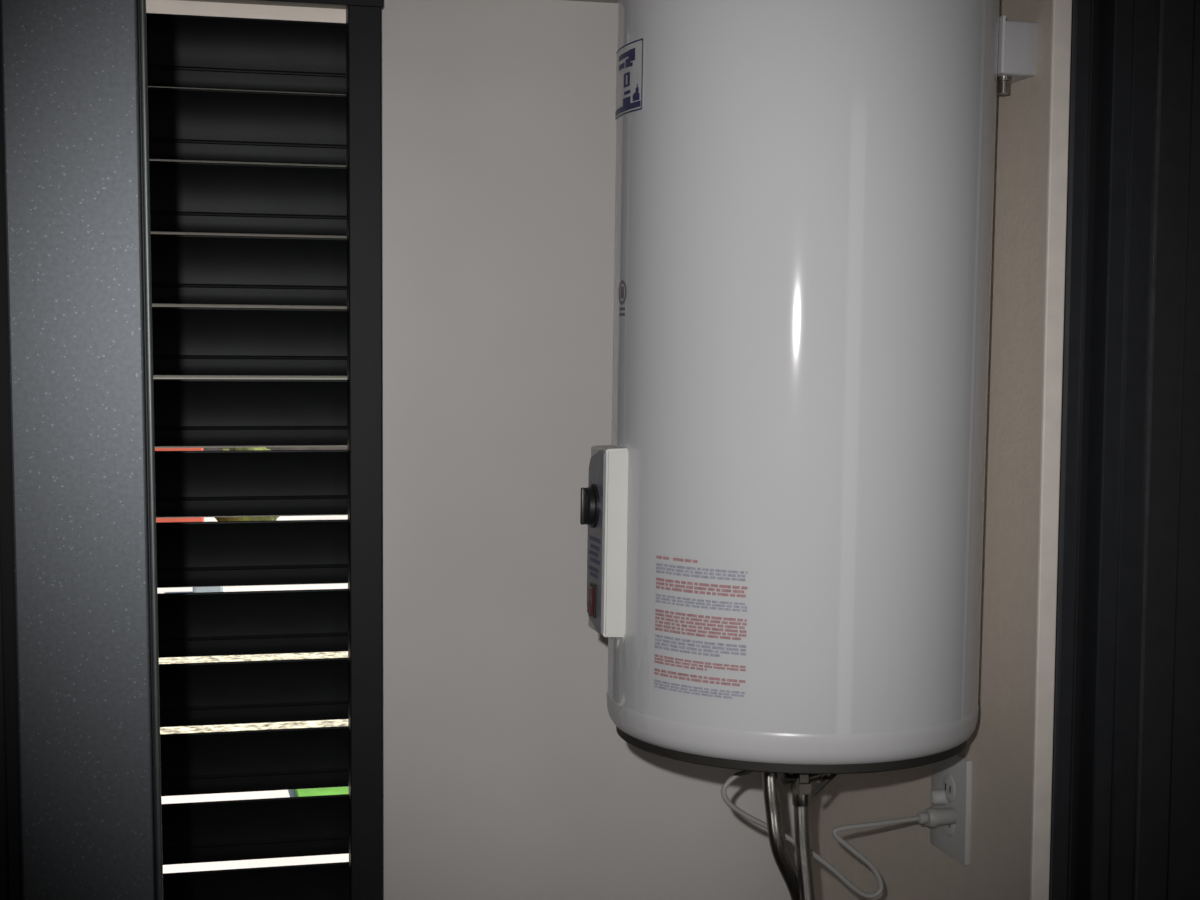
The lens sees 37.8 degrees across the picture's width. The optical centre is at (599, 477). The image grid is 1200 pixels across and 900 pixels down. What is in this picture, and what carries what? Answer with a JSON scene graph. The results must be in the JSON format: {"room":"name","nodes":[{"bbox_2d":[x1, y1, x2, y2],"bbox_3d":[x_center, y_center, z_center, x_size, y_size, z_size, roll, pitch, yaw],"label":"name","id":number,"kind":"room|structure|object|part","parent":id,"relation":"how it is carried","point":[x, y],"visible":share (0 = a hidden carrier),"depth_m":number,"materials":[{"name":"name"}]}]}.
{"room":"utility room","nodes":[
{"label":"utility room","id":0,"kind":"room"},
{"bbox_2d":[381,0,796,899],"bbox_3d":[-0.353,0.179,2.361,3.450,2.500,0.145,-1,4,-14],"label":"wall","id":1,"kind":"structure","parent":0,"point":[508,773],"depth_m":2.33,"materials":[{"name":"paint"}]},
{"bbox_2d":[146,0,345,22],"bbox_3d":[-0.652,-0.742,2.588,6.000,0.100,0.570,-1,4,-14],"label":"eave","id":2,"kind":"object","parent":1,"relation":"attached to","point":[179,7],"visible":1,"depth_m":2.59,"materials":[{"name":"paint"}]},
{"bbox_2d":[146,0,382,899],"bbox_3d":[-0.469,0.124,2.272,0.360,1.502,0.143,-1,4,-14],"label":"louvered shutter","id":3,"kind":"object","parent":1,"relation":"attached to","point":[265,154],"visible":0.66,"depth_m":2.25,"materials":[{"name":"black metal"}]},
{"bbox_3d":[-0.450,-0.606,2.165,0.360,0.031,0.030,-1,4,-14],"label":"head rail","id":4,"kind":"part","parent":3,"relation":"part of","materials":[{"name":"black metal"}]},
{"bbox_2d":[567,0,617,2],"bbox_3d":[-0.230,-0.815,1.823,3.450,0.438,0.915,-1,4,-14],"label":"ceiling","id":5,"kind":"structure","parent":0,"point":[602,1],"depth_m":2.30,"materials":[{"name":"paint"}]},
{"bbox_2d":[809,0,1051,899],"bbox_3d":[0.893,0.195,2.265,1.077,2.500,0.674,-1,4,-14],"label":"wall","id":6,"kind":"structure","parent":0,"point":[999,748],"depth_m":1.88,"materials":[{"name":"beige paint"}]},
{"bbox_2d":[580,0,1037,773],"bbox_3d":[0.208,-0.134,1.833,0.395,0.842,0.396,4,5,38],"label":"water heater","id":7,"kind":"object","parent":6,"relation":"attached to","point":[782,511],"visible":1,"depth_m":1.67,"materials":[{"name":"white metal"}]},
{"bbox_3d":[-0.013,0.029,1.794,0.014,0.045,0.045,0,4,-14],"label":"thermostat knob","id":8,"kind":"part","parent":7,"relation":"part of","materials":[{"name":"black plastic"}]},
{"bbox_2d":[587,586,593,614],"bbox_3d":[-0.010,0.126,1.798,0.004,0.028,0.014,0,4,-14],"label":"rocker switch","id":9,"kind":"object","parent":7,"relation":"attached to","point":[590,610],"depth_m":1.79,"materials":[{"name":"red plastic"}]},
{"bbox_2d":[589,478,600,578],"bbox_3d":[-0.006,0.051,1.797,0.001,0.102,0.057,0,4,-14],"label":"print","id":10,"kind":"object","parent":7,"relation":"attached to","point":[592,538],"depth_m":1.79},
{"bbox_3d":[-0.004,0.063,1.794,0.003,0.188,0.063,0,4,-14],"label":"plate","id":11,"kind":"part","parent":7,"relation":"part of","materials":[{"name":"grey plastic"}]},
{"bbox_2d":[762,772,799,899],"bbox_3d":[0.288,0.457,1.909,0.287,0.359,0.043,-2,5,-29],"label":"hose","id":12,"kind":"object","parent":7,"relation":"hanging from","point":[782,859],"visible":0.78,"depth_m":1.82,"materials":[{"name":"metal"}]},
{"bbox_2d":[781,773,836,795],"bbox_3d":[0.217,0.312,1.833,0.059,0.047,0.021,-1,4,-14],"label":"valve","id":13,"kind":"object","parent":7,"relation":"attached to","point":[800,783],"visible":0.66,"depth_m":1.82,"materials":[{"name":"silver metal"}]},
{"bbox_2d":[792,791,814,899],"bbox_3d":[0.322,0.512,1.855,0.245,0.377,0.026,0,4,-6],"label":"hose","id":14,"kind":"object","parent":13,"relation":"hanging from","point":[801,803],"visible":1,"depth_m":1.83,"materials":[{"name":"metal"}]},
{"bbox_3d":[0.235,0.319,1.829,0.027,0.025,0.002,-1,4,-14],"label":"lever","id":15,"kind":"part","parent":13,"relation":"part of","materials":[{"name":"black metal"}]},
{"bbox_2d":[721,770,956,898],"bbox_3d":[0.268,0.367,1.940,0.286,0.204,0.027,-1,4,-19],"label":"power cord","id":16,"kind":"object","parent":7,"relation":"attached to","point":[931,817],"visible":0.81,"depth_m":1.94,"materials":[{"name":"white plastic"}]},
{"bbox_2d":[929,754,971,864],"bbox_3d":[0.394,0.372,2.002,0.023,0.119,0.093,-1,4,-14],"label":"wall outlet","id":17,"kind":"object","parent":6,"relation":"attached to","point":[951,778],"visible":0.79,"depth_m":1.99,"materials":[{"name":"white plastic"}]},
{"bbox_3d":[0.388,0.367,2.010,0.016,0.018,0.018,-1,4,-14],"label":"adapter knob","id":18,"kind":"part","parent":17,"relation":"part of","materials":[{"name":"white plastic"}]},
{"bbox_2d":[1029,0,1071,899],"bbox_3d":[0.459,0.225,1.808,0.020,2.500,0.006,-1,4,-14],"label":"trim","id":19,"kind":"structure","parent":6,"relation":"attached to","point":[1061,13],"depth_m":1.79,"materials":[{"name":"paint"}]},
{"bbox_2d":[1049,0,1199,899],"bbox_3d":[0.986,0.269,1.932,1.060,2.400,0.058,-1,4,-14],"label":"door","id":20,"kind":"structure","parent":6,"relation":"in","point":[1125,797],"depth_m":1.78,"materials":[{"name":"black metal"}]},
{"bbox_3d":[0.140,1.624,0.438,3.450,0.100,4.050,-1,4,-14],"label":"floor","id":21,"kind":"structure","parent":0,"visible":0},
{"bbox_2d":[0,0,162,899],"bbox_3d":[-0.821,0.481,1.258,0.989,2.058,0.062,-1,4,-14],"label":"door","id":22,"kind":"structure","parent":21,"relation":"on","point":[81,803],"depth_m":1.30,"materials":[{"name":"black metal"}]},
{"label":"outside","id":23,"kind":"structure","parent":0,"visible":0},
{"bbox_2d":[157,515,348,872],"bbox_3d":[-2.696,-0.575,31.538,70.000,0.200,57.570,-1,4,-14],"label":"ground","id":24,"kind":"structure","parent":23,"point":[271,862],"depth_m":6.26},
{"bbox_2d":[155,448,202,450],"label":"planter","id":25,"kind":"object","parent":24,"relation":"on","point":[156,449],"depth_m":14.80,"materials":[{"name":"ceramic"}]},
{"bbox_2d":[156,517,203,521],"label":"planter","id":26,"kind":"object","parent":24,"relation":"on","point":[199,519],"depth_m":14.85,"materials":[{"name":"ceramic"}]},
{"bbox_2d":[193,586,222,592],"bbox_3d":[-2.566,0.645,11.445,0.190,0.240,0.300,-1,4,-14],"label":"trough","id":27,"kind":"object","parent":24,"relation":"on","point":[195,589],"visible":0.19,"depth_m":11.30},
{"bbox_2d":[215,447,278,520],"bbox_3d":[-3.161,0.103,15.651,0.711,0.863,0.991,-1,4,-14],"label":"bush","id":28,"kind":"object","parent":24,"relation":"on","point":[263,518],"visible":0.05,"depth_m":15.38,"materials":[{"name":"green plant"}]},
{"bbox_2d":[159,651,347,733],"bbox_3d":[-1.069,0.979,8.485,14.000,0.020,3.600,-1,4,-14],"label":"gravel bed","id":29,"kind":"object","parent":24,"relation":"on","point":[202,659],"visible":0.02,"depth_m":7.47,"materials":[{"name":"beige gravel"}]},
{"bbox_2d":[203,447,346,450],"bbox_3d":[-2.699,-0.373,24.098,5.600,0.460,1.000,-1,4,-14],"label":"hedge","id":30,"kind":"object","parent":24,"relation":"on","point":[270,448],"visible":0.02,"depth_m":23.25,"materials":[{"name":"plant"}]},
{"bbox_2d":[294,787,348,796],"bbox_3d":[-0.091,1.121,6.518,2.055,0.030,0.600,-1,4,-14],"label":"lawn","id":31,"kind":"structure","parent":24,"relation":"on","point":[332,790],"depth_m":6.25,"materials":[{"name":"green plant"}]}
]}

